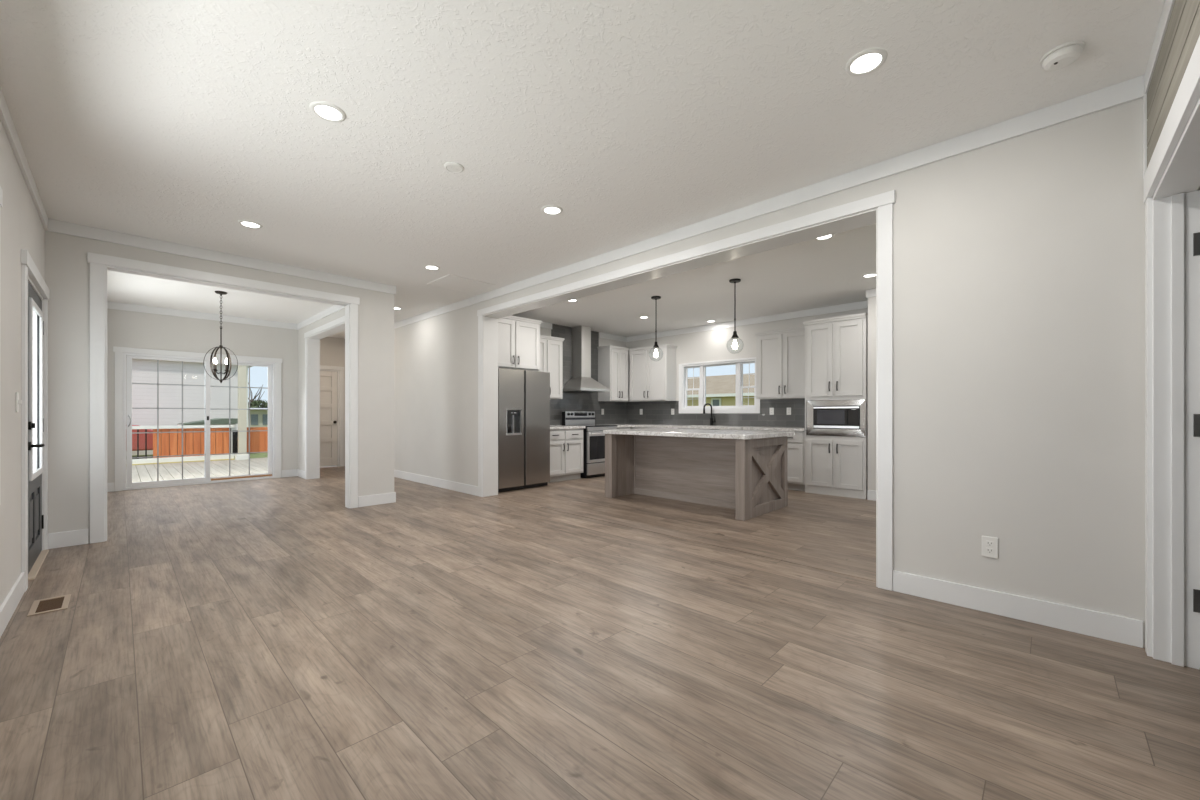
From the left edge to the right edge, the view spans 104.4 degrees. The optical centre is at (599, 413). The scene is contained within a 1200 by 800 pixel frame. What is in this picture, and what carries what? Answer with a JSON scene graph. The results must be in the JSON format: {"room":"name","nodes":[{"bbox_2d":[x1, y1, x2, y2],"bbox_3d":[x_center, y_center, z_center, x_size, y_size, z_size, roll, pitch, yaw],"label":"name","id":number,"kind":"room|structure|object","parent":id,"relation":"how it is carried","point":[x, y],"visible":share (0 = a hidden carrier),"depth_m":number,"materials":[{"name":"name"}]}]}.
{"room":"living room","nodes":[
{"label":"living room","id":0,"kind":"room"},
{"bbox_2d":[0,120,44,605],"bbox_3d":[-3.686,-0.250,2.870,10.210,2.740,0.150,0,0,44],"label":"wall","id":1,"kind":"structure","parent":0,"point":[21,226],"depth_m":2.68,"materials":[{"name":"paint"}]},
{"bbox_2d":[0,186,2,206],"bbox_3d":[-2.123,-0.333,1.401,2.500,1.565,0.133,0,0,44],"label":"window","id":2,"kind":"structure","parent":1,"relation":"in","point":[1,190],"depth_m":2.29,"materials":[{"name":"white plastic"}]},
{"bbox_2d":[0,572,24,637],"bbox_3d":[-1.832,1.056,1.191,4.970,0.128,0.014,0,0,44],"label":"baseboard","id":3,"kind":"structure","parent":1,"relation":"attached to","point":[14,596],"depth_m":2.57,"materials":[{"name":"paint"}]},
{"bbox_2d":[16,392,21,411],"bbox_3d":[-3.478,-0.070,2.787,0.075,0.120,0.020,0,0,44],"label":"light switch","id":4,"kind":"object","parent":1,"relation":"attached to","point":[18,401],"visible":1,"depth_m":2.76,"materials":[{"name":"white plastic"}]},
{"bbox_2d":[21,249,49,591],"bbox_3d":[-4.124,0.045,3.344,1.347,2.150,0.202,0,0,44],"label":"door","id":5,"kind":"structure","parent":1,"relation":"in","point":[33,327],"depth_m":3.33,"materials":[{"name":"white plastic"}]},
{"bbox_2d":[0,87,395,329],"bbox_3d":[-3.092,-1.569,4.398,11.240,0.102,2.873,0,0,44],"label":"crown molding","id":6,"kind":"structure","parent":1,"relation":"attached to","point":[57,226],"depth_m":4.64,"materials":[{"name":"paint"}]},
{"bbox_2d":[107,308,297,490],"bbox_3d":[-6.479,-0.250,7.433,0.150,2.740,2.825,0,0,44],"label":"wall","id":7,"kind":"structure","parent":0,"point":[129,329],"depth_m":7.49,"materials":[{"name":"paint"}]},
{"bbox_2d":[113,347,281,490],"bbox_3d":[-6.359,0.072,7.506,0.162,2.095,2.063,0,0,44],"label":"door","id":8,"kind":"structure","parent":7,"relation":"in","point":[123,361],"depth_m":7.35,"materials":[{"name":"paint"}]},
{"bbox_2d":[107,469,304,491],"bbox_3d":[-6.194,1.056,7.261,0.500,0.128,2.675,0,0,44],"label":"baseboard","id":9,"kind":"structure","parent":7,"relation":"attached to","point":[294,472],"depth_m":8.23,"materials":[{"name":"paint"}]},
{"bbox_2d":[45,231,393,542],"bbox_3d":[-3.648,-0.250,4.923,0.130,2.740,2.855,0,0,44],"label":"wall","id":10,"kind":"structure","parent":0,"point":[67,268],"depth_m":4.01,"materials":[{"name":"paint"}]},
{"bbox_2d":[48,492,395,548],"bbox_3d":[-3.863,1.056,5.152,0.784,0.128,2.856,0,0,44],"label":"baseboard","id":11,"kind":"structure","parent":10,"relation":"attached to","point":[76,537],"depth_m":3.98,"materials":[{"name":"paint"}]},
{"bbox_2d":[87,252,359,543],"bbox_3d":[-3.704,-0.138,4.851,0.158,2.515,2.199,0,0,44],"label":"door frame","id":12,"kind":"structure","parent":10,"relation":"attached to","point":[97,262],"depth_m":4.24,"materials":[{"name":"paint"}]},
{"bbox_2d":[298,308,344,470],"bbox_3d":[-4.486,-0.250,7.595,4.790,2.740,0.180,0,0,44],"label":"wall","id":13,"kind":"structure","parent":0,"point":[301,340],"depth_m":8.20,"materials":[{"name":"paint"}]},
{"bbox_2d":[304,316,344,478],"bbox_3d":[-4.098,-0.138,7.206,2.610,2.515,0.208,0,0,44],"label":"door frame","id":14,"kind":"structure","parent":13,"relation":"attached to","point":[313,342],"depth_m":8.01,"materials":[{"name":"paint"}]},
{"bbox_2d":[320,337,344,465],"bbox_3d":[-5.826,-0.250,9.741,0.120,2.740,1.400,0,0,44],"label":"wall","id":15,"kind":"structure","parent":0,"point":[332,350],"depth_m":9.86,"materials":[{"name":"paint"}]},
{"bbox_2d":[320,365,343,466],"bbox_3d":[-5.837,0.055,9.682,0.166,2.130,0.920,0,0,44],"label":"door","id":16,"kind":"structure","parent":15,"relation":"in","point":[331,377],"depth_m":9.84,"materials":[{"name":"paint"}]},
{"bbox_2d":[0,0,1164,338],"bbox_3d":[-0.404,-1.690,5.278,14.120,0.140,8.175,0,0,44],"label":"ceiling","id":17,"kind":"structure","parent":0,"point":[182,122],"depth_m":2.54,"materials":[{"name":"white paint"}]},
{"bbox_2d":[203,291,237,382],"bbox_3d":[-5.032,-1.012,6.182,0.345,1.214,0.352,0,0,44],"label":"chandelier","id":18,"kind":"object","parent":17,"relation":"hanging from","point":[227,369],"visible":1,"depth_m":6.17,"materials":[{"name":"brown metal"}]},
{"bbox_2d":[238,220,262,227],"bbox_3d":[-2.979,-1.615,3.967,0.170,0.010,0.170,0,0,44],"label":"recessed light","id":19,"kind":"object","parent":17,"relation":"in","point":[251,224],"visible":1,"depth_m":3.96,"materials":[{"name":"white plastic"}]},
{"bbox_2d":[242,222,258,226],"bbox_3d":[-2.979,-1.616,3.967,0.122,0.006,0.122,0,0,44],"label":"diffuser","id":20,"kind":"object","parent":19,"relation":"attached to","point":[248,224],"depth_m":3.96,"materials":[{"name":"white plastic"}]},
{"bbox_2d":[310,101,345,121],"bbox_3d":[-1.456,-1.615,2.494,0.170,0.010,0.170,0,0,44],"label":"recessed light","id":21,"kind":"object","parent":17,"relation":"in","point":[327,111],"visible":1,"depth_m":2.48,"materials":[{"name":"white plastic"}]},
{"bbox_2d":[315,106,340,119],"bbox_3d":[-1.456,-1.616,2.494,0.122,0.006,0.122,0,0,44],"label":"diffuser","id":22,"kind":"object","parent":21,"relation":"attached to","point":[324,112],"depth_m":2.49,"materials":[{"name":"white plastic"}]},
{"bbox_2d":[424,265,439,269],"bbox_3d":[-1.853,-1.615,5.132,0.170,0.010,0.170,0,0,44],"label":"recessed light","id":23,"kind":"object","parent":17,"relation":"in","point":[431,267],"visible":1,"depth_m":5.13,"materials":[{"name":"white plastic"}]},
{"bbox_2d":[444,162,463,172],"bbox_3d":[-0.957,-1.614,3.053,0.124,0.012,0.124,0,0,44],"label":"cover plate","id":24,"kind":"object","parent":17,"relation":"attached to","point":[454,167],"visible":1,"depth_m":3.04,"materials":[{"name":"white plastic"}]},
{"bbox_2d":[426,274,494,293],"bbox_3d":[-1.737,-1.615,5.813,0.580,0.008,0.620,0,0,44],"label":"attic hatch","id":25,"kind":"object","parent":17,"relation":"attached to","point":[452,282],"visible":1,"depth_m":5.80,"materials":[{"name":"white paint"}]},
{"bbox_2d":[541,205,562,214],"bbox_3d":[-0.380,-1.615,3.692,0.170,0.010,0.170,0,0,44],"label":"recessed light","id":26,"kind":"object","parent":17,"relation":"in","point":[548,209],"visible":1,"depth_m":3.68,"materials":[{"name":"white plastic"}]},
{"bbox_2d":[544,207,559,213],"bbox_3d":[-0.380,-1.616,3.692,0.122,0.006,0.122,0,0,44],"label":"diffuser","id":27,"kind":"object","parent":26,"relation":"attached to","point":[547,210],"depth_m":3.69,"materials":[{"name":"white plastic"}]},
{"bbox_2d":[649,296,660,357],"bbox_3d":[0.776,-1.175,6.446,0.200,0.890,0.200,0,0,44],"label":"pendant light","id":28,"kind":"object","parent":17,"relation":"hanging from","point":[656,298],"visible":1,"depth_m":6.43,"materials":[{"name":"black metal"}]},
{"bbox_2d":[729,278,742,348],"bbox_3d":[1.632,-1.175,5.628,0.200,0.890,0.200,0,0,44],"label":"pendant light","id":29,"kind":"object","parent":17,"relation":"hanging from","point":[736,280],"visible":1,"depth_m":5.62,"materials":[{"name":"black metal"}]},
{"bbox_2d":[731,331,738,337],"bbox_3d":[1.632,-0.963,5.628,0.088,0.085,0.088,0,0,44],"label":"socket","id":30,"kind":"object","parent":29,"relation":"attached to","point":[734,335],"depth_m":5.61,"materials":[{"name":"black metal"}]},
{"bbox_2d":[816,234,833,239],"bbox_3d":[2.039,-1.615,4.236,0.170,0.010,0.170,0,0,44],"label":"recessed light","id":31,"kind":"object","parent":17,"relation":"in","point":[832,235],"visible":0.46,"depth_m":4.26,"materials":[{"name":"white plastic"}]},
{"bbox_2d":[845,48,887,75],"bbox_3d":[1.223,-1.615,2.142,0.170,0.010,0.170,0,0,44],"label":"recessed light","id":32,"kind":"object","parent":17,"relation":"in","point":[867,61],"visible":1,"depth_m":2.13,"materials":[{"name":"white plastic"}]},
{"bbox_2d":[851,53,880,72],"bbox_3d":[1.223,-1.616,2.142,0.122,0.006,0.122,0,0,44],"label":"diffuser","id":33,"kind":"object","parent":32,"relation":"attached to","point":[863,62],"depth_m":2.14,"materials":[{"name":"white plastic"}]},
{"bbox_2d":[862,273,875,277],"bbox_3d":[3.147,-1.615,5.425,0.170,0.010,0.170,0,0,44],"label":"recessed light","id":34,"kind":"object","parent":17,"relation":"in","point":[868,274],"visible":0.89,"depth_m":5.42,"materials":[{"name":"white plastic"}]},
{"bbox_2d":[1040,40,1084,70],"bbox_3d":[2.074,-1.594,2.089,0.144,0.051,0.144,0,0,44],"label":"smoke detector","id":35,"kind":"object","parent":17,"relation":"attached to","point":[1066,54],"visible":1,"depth_m":2.06,"materials":[{"name":"white plastic"}]},
{"bbox_2d":[540,327,625,346],"bbox_3d":[-0.754,-0.250,8.555,0.120,2.740,3.950,0,0,44],"label":"wall","id":36,"kind":"structure","parent":0,"point":[543,331],"depth_m":9.34,"materials":[{"name":"paint"}]},
{"bbox_2d":[498,315,541,370],"bbox_3d":[-1.490,-1.075,7.210,0.687,0.790,1.016,0,0,44],"label":"upper cabinet","id":37,"kind":"object","parent":36,"relation":"attached to","point":[518,337],"visible":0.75,"depth_m":7.04,"materials":[{"name":"paint"}]},
{"bbox_2d":[540,335,564,399],"bbox_3d":[-0.994,-0.786,7.940,0.387,1.057,0.752,0,0,44],"label":"upper cabinet","id":38,"kind":"object","parent":36,"relation":"attached to","point":[551,348],"visible":0.4,"depth_m":7.95,"materials":[{"name":"paint"}]},
{"bbox_2d":[550,324,626,424],"bbox_3d":[-0.410,-0.706,8.817,0.010,1.828,2.795,0,0,44],"label":"backsplash","id":39,"kind":"structure","parent":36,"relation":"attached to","point":[614,412],"depth_m":8.87,"materials":[{"name":"tile"}]},
{"bbox_2d":[563,326,608,392],"bbox_3d":[-0.260,-1.014,8.604,0.499,1.211,0.743,0,0,44],"label":"range hood","id":40,"kind":"object","parent":39,"relation":"attached to","point":[581,380],"visible":0.94,"depth_m":8.57,"materials":[{"name":"metal"}]},
{"bbox_2d":[597,345,628,401],"bbox_3d":[0.277,-0.788,9.253,0.387,1.073,0.564,0,0,44],"label":"upper cabinet","id":41,"kind":"object","parent":36,"relation":"attached to","point":[612,360],"visible":1,"depth_m":9.11,"materials":[{"name":"paint"}]},
{"bbox_2d":[0,466,1199,799],"bbox_3d":[-0.404,1.180,5.278,14.120,0.120,8.175,0,0,44],"label":"floor","id":42,"kind":"structure","parent":0,"point":[271,638],"depth_m":2.01,"materials":[{"name":"brown wood"}]},
{"bbox_2d":[27,594,70,616],"bbox_3d":[-3.220,1.117,2.727,0.300,0.006,0.147,0,0,44],"label":"floor vent","id":43,"kind":"object","parent":42,"relation":"in","point":[52,604],"visible":1,"depth_m":2.72,"materials":[{"name":"metal"}]},
{"bbox_2d":[498,368,549,491],"bbox_3d":[-1.396,0.232,7.162,0.834,1.774,0.955,0,0,44],"label":"refrigerator","id":44,"kind":"object","parent":42,"relation":"on","point":[523,395],"visible":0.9,"depth_m":6.85,"materials":[{"name":"silver metal"}]},
{"bbox_2d":[548,428,582,482],"bbox_3d":[-0.798,0.685,7.927,0.687,0.870,0.885,0,0,44],"label":"base cabinet","id":45,"kind":"object","parent":42,"relation":"on","point":[566,445],"visible":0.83,"depth_m":7.74,"materials":[{"name":"paint"}]},
{"bbox_2d":[550,425,584,428],"bbox_3d":[-0.805,0.226,7.930,0.654,0.044,0.920,0,0,44],"label":"countertop","id":46,"kind":"structure","parent":45,"relation":"on","point":[551,426],"depth_m":7.77,"materials":[{"name":"stone"}]},
{"bbox_2d":[562,411,616,477],"bbox_3d":[-0.163,0.536,8.519,0.737,1.168,0.765,0,0,44],"label":"range","id":47,"kind":"object","parent":42,"relation":"on","point":[593,436],"visible":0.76,"depth_m":8.22,"materials":[{"name":"silver metal"}]},
{"bbox_2d":[564,425,616,426],"bbox_3d":[-0.182,0.215,8.538,0.665,0.018,0.764,0,0,44],"label":"cooktop","id":48,"kind":"object","parent":47,"relation":"in","point":[564,425],"depth_m":8.34,"materials":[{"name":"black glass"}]},
{"bbox_2d":[632,427,651,428],"bbox_3d":[1.150,0.685,8.786,0.955,0.870,0.667,0,0,44],"label":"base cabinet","id":49,"kind":"object","parent":42,"relation":"on","point":[632,427],"visible":0.02,"depth_m":8.80,"materials":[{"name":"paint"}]},
{"bbox_2d":[491,496,875,581],"bbox_3d":[0.190,1.118,4.734,4.670,0.004,0.040,0,0,44],"label":"trim","id":50,"kind":"structure","parent":42,"relation":"on","point":[780,559],"depth_m":3.95,"materials":[{"name":"brown wood"}]},
{"bbox_2d":[603,428,794,520],"bbox_3d":[1.214,0.667,5.994,2.100,0.905,1.275,0,0,44],"label":"kitchen island","id":51,"kind":"object","parent":42,"relation":"on","point":[745,471],"visible":1,"depth_m":5.75,"materials":[{"name":"brown wood"}]},
{"bbox_2d":[599,424,804,430],"bbox_3d":[1.603,0.228,8.091,3.891,0.040,1.019,0,0,44],"label":"countertop","id":52,"kind":"structure","parent":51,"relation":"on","point":[618,425],"depth_m":7.75,"materials":[{"name":"stone"}]},
{"bbox_2d":[703,403,715,425],"bbox_3d":[1.954,0.007,8.329,0.221,0.401,0.088,0,0,7],"label":"kitchen faucet","id":53,"kind":"object","parent":52,"relation":"on","point":[711,418],"visible":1,"depth_m":8.31,"materials":[{"name":"black metal"}]},
{"bbox_2d":[757,430,804,490],"bbox_3d":[2.830,0.685,7.161,0.830,0.870,0.667,0,0,44],"label":"base cabinet","id":54,"kind":"object","parent":42,"relation":"on","point":[796,443],"visible":0.19,"depth_m":6.75,"materials":[{"name":"paint"}]},
{"bbox_2d":[803,313,867,498],"bbox_3d":[3.401,-0.102,6.595,0.806,2.445,0.687,0,0,44],"label":"tall cabinet","id":55,"kind":"object","parent":42,"relation":"on","point":[836,348],"visible":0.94,"depth_m":6.33,"materials":[{"name":"paint"}]},
{"bbox_2d":[807,400,865,436],"bbox_3d":[3.354,0.055,6.513,0.748,0.486,0.454,0,0,44],"label":"microwave","id":56,"kind":"object","parent":55,"relation":"in","point":[824,417],"visible":0.96,"depth_m":6.33,"materials":[{"name":"silver metal"}]},
{"bbox_2d":[626,308,867,428],"bbox_3d":[2.346,-0.250,8.200,4.830,2.740,0.150,0,0,44],"label":"wall","id":57,"kind":"structure","parent":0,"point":[710,345],"depth_m":8.30,"materials":[{"name":"paint"}]},
{"bbox_2d":[629,344,676,401],"bbox_3d":[1.016,-0.778,9.118,0.932,1.053,0.377,0,0,44],"label":"upper cabinet","id":58,"kind":"object","parent":57,"relation":"attached to","point":[651,378],"visible":1,"depth_m":8.94,"materials":[{"name":"paint"}]},
{"bbox_2d":[627,398,804,426],"bbox_3d":[1.962,-0.022,8.461,3.895,0.460,0.010,0,0,44],"label":"backsplash","id":59,"kind":"structure","parent":57,"relation":"attached to","point":[654,412],"depth_m":8.24,"materials":[{"name":"tile"}]},
{"bbox_2d":[679,357,759,412],"bbox_3d":[2.128,-0.482,8.370,1.620,0.945,0.128,0,0,44],"label":"window","id":60,"kind":"structure","parent":57,"relation":"attached to","point":[683,368],"depth_m":8.40,"materials":[{"name":"paint"}]},
{"bbox_2d":[687,368,699,405],"bbox_3d":[1.754,-0.510,8.771,0.275,0.720,0.036,0,0,44],"label":"grille","id":61,"kind":"object","parent":60,"relation":"attached to","point":[693,388],"depth_m":8.76,"materials":[{"name":"white plastic"}]},
{"bbox_2d":[744,363,753,404],"bbox_3d":[2.556,-0.510,7.996,0.235,0.720,0.036,0,0,44],"label":"grille","id":62,"kind":"object","parent":60,"relation":"attached to","point":[749,374],"depth_m":8.00,"materials":[{"name":"white plastic"}]},
{"bbox_2d":[754,326,804,398],"bbox_3d":[2.909,-0.773,7.286,0.894,1.063,0.377,0,0,44],"label":"upper cabinet","id":63,"kind":"object","parent":57,"relation":"attached to","point":[780,354],"visible":0.78,"depth_m":7.20,"materials":[{"name":"paint"}]},
{"bbox_2d":[394,98,1144,647],"bbox_3d":[-1.337,-0.250,6.212,11.240,2.740,0.230,0,0,44],"label":"wall","id":64,"kind":"structure","parent":0,"point":[1019,261],"depth_m":2.56,"materials":[{"name":"paint"}]},
{"bbox_2d":[477,190,894,590],"bbox_3d":[0.180,-0.146,4.731,4.910,2.533,0.258,0,0,44],"label":"door frame","id":65,"kind":"structure","parent":64,"relation":"attached to","point":[884,202],"depth_m":3.50,"materials":[{"name":"paint"}]},
{"bbox_2d":[394,470,1142,647],"bbox_3d":[-1.422,1.056,6.124,11.200,0.128,0.014,0,0,44],"label":"baseboard","id":66,"kind":"structure","parent":64,"relation":"attached to","point":[1115,628],"depth_m":2.55,"materials":[{"name":"paint"}]},
{"bbox_2d":[394,75,1143,328],"bbox_3d":[-1.430,-1.569,6.129,11.222,0.102,0.018,0,0,44],"label":"crown molding","id":67,"kind":"structure","parent":64,"relation":"attached to","point":[1130,90],"depth_m":3.04,"materials":[{"name":"paint"}]},
{"bbox_2d":[982,536,997,558],"bbox_3d":[2.198,0.750,2.625,0.072,0.116,0.009,0,0,44],"label":"wall outlet","id":68,"kind":"object","parent":64,"relation":"attached to","point":[989,544],"visible":1,"depth_m":2.62,"materials":[{"name":"white plastic"}]},
{"bbox_2d":[986,541,993,545],"bbox_3d":[2.196,0.730,2.623,0.032,0.028,0.003,0,0,44],"label":"receptacle","id":69,"kind":"object","parent":68,"relation":"attached to","point":[988,543],"depth_m":2.62,"materials":[{"name":"white plastic"}]},
{"bbox_2d":[986,548,993,553],"bbox_3d":[2.196,0.770,2.623,0.032,0.028,0.003,0,0,44],"label":"receptacle","id":70,"kind":"object","parent":68,"relation":"attached to","point":[988,550],"depth_m":2.62,"materials":[{"name":"white plastic"}]},
{"bbox_2d":[868,297,875,490],"bbox_3d":[4.512,-0.250,5.653,2.055,2.740,0.800,0,0,44],"label":"wall","id":71,"kind":"structure","parent":0,"point":[871,300],"depth_m":6.04,"materials":[{"name":"paint"}]},
{"bbox_2d":[540,288,875,341],"bbox_3d":[1.670,-1.569,6.106,6.770,0.102,3.800,0,0,44],"label":"crown molding","id":72,"kind":"structure","parent":71,"relation":"attached to","point":[871,292],"depth_m":7.89,"materials":[{"name":"paint"}]},
{"bbox_2d":[867,490,875,500],"bbox_3d":[4.229,1.056,5.360,2.055,0.128,0.014,0,0,44],"label":"baseboard","id":73,"kind":"structure","parent":71,"relation":"attached to","point":[871,495],"depth_m":6.04,"materials":[{"name":"paint"}]},
{"bbox_3d":[2.730,-0.250,2.246,0.120,2.740,8.175,0,0,44],"label":"wall","id":74,"kind":"structure","parent":0,"visible":0},
{"bbox_2d":[1143,94,1147,176],"bbox_3d":[2.072,-1.323,1.667,0.020,0.391,1.558,0,0,44],"label":"panel frame","id":75,"kind":"object","parent":74,"relation":"attached to","point":[1145,119],"visible":0.36,"depth_m":2.21,"materials":[{"name":"paint"}]},
{"bbox_2d":[1144,0,1174,93],"bbox_3d":[1.285,-1.569,0.853,0.018,0.102,3.827,0,0,44],"label":"crown molding","id":76,"kind":"structure","parent":74,"relation":"attached to","point":[1168,5],"depth_m":1.95,"materials":[{"name":"paint"}]},
{"bbox_2d":[1143,35,1199,669],"bbox_3d":[2.456,-0.003,1.419,0.922,2.245,1.315,0,0,44],"label":"door frame","id":77,"kind":"structure","parent":74,"relation":"attached to","point":[1171,179],"depth_m":2.07,"materials":[{"name":"paint"}]},
{"bbox_2d":[1147,0,1199,166],"bbox_3d":[2.077,-1.323,1.667,0.012,0.391,1.484,0,0,44],"label":"wood wall panel","id":78,"kind":"object","parent":74,"relation":"attached to","point":[1182,33],"visible":0.85,"depth_m":1.75,"materials":[{"name":"beige wood"}]},
{"label":"outside","id":79,"kind":"structure","parent":0,"visible":0},
{"bbox_2d":[132,453,267,465],"bbox_3d":[-17.968,1.355,17.382,130.000,0.330,120.000,0,0,44],"label":"ground","id":80,"kind":"structure","parent":79,"point":[252,455],"depth_m":13.35,"materials":[{"name":"green plant"}]},
{"bbox_2d":[132,424,152,450],"bbox_3d":[-13.603,0.475,11.252,1.730,1.430,4.251,0,0,44],"label":"parked car","id":81,"kind":"object","parent":80,"relation":"on","point":[141,435],"visible":0.04,"depth_m":11.95,"materials":[{"name":"paint"}]},
{"bbox_2d":[132,359,252,454],"bbox_3d":[-19.805,-1.445,12.787,8.550,5.270,15.440,0,0,44],"label":"neighbor house","id":82,"kind":"structure","parent":80,"relation":"on","point":[143,370],"depth_m":14.05,"materials":[{"name":"white"}]},
{"bbox_2d":[177,418,237,456],"bbox_3d":[-11.128,0.660,13.235,1.400,1.060,1.250,0,0,44],"label":"patio table","id":83,"kind":"object","parent":80,"relation":"on","point":[216,421],"visible":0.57,"depth_m":12.97,"materials":[{"name":"white"}]},
{"bbox_2d":[132,457,331,482],"bbox_3d":[-8.206,1.172,9.391,5.045,0.034,8.088,0,0,44],"label":"deck","id":84,"kind":"object","parent":80,"relation":"on","point":[167,471],"visible":0.16,"depth_m":9.69,"materials":[{"name":"brown wood"}]},
{"bbox_2d":[132,425,267,464],"bbox_3d":[-10.020,0.715,11.061,0.125,0.879,7.166,0,0,44],"label":"deck railing","id":85,"kind":"object","parent":84,"relation":"on","point":[170,444],"visible":0.4,"depth_m":11.26,"materials":[{"name":"cedar wood"},{"name":"black metal"}]},
{"bbox_2d":[235,365,248,459],"bbox_3d":[-9.055,-0.463,11.786,0.246,3.234,0.270,0,0,44],"label":"porch post","id":86,"kind":"object","parent":84,"relation":"on","point":[242,370],"visible":0.67,"depth_m":11.74,"materials":[{"name":"beige wood"}]},
{"bbox_2d":[248,383,264,404],"bbox_3d":[-25.099,-0.665,33.290,2.189,3.728,1.737,0,0,44],"label":"bare tree","id":87,"kind":"object","parent":80,"relation":"on","point":[256,395],"visible":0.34,"depth_m":33.48,"materials":[{"name":"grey plant"}]},
{"bbox_2d":[248,408,267,426],"bbox_3d":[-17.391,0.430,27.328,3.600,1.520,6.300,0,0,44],"label":"house","id":88,"kind":"structure","parent":80,"relation":"on","point":[258,418],"depth_m":24.57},
{"bbox_2d":[248,400,267,407],"bbox_3d":[-21.631,0.238,30.122,3.150,2.389,3.184,0,0,44],"label":"bush","id":89,"kind":"object","parent":80,"relation":"on","point":[255,403],"visible":0.06,"depth_m":29.65,"materials":[{"name":"green plant"}]},
{"bbox_2d":[687,373,754,405],"bbox_3d":[9.017,-0.720,30.895,22.800,3.820,9.850,0,0,44],"label":"house","id":90,"kind":"structure","parent":80,"relation":"on","point":[721,389],"depth_m":27.63,"materials":[{"name":"beige"}]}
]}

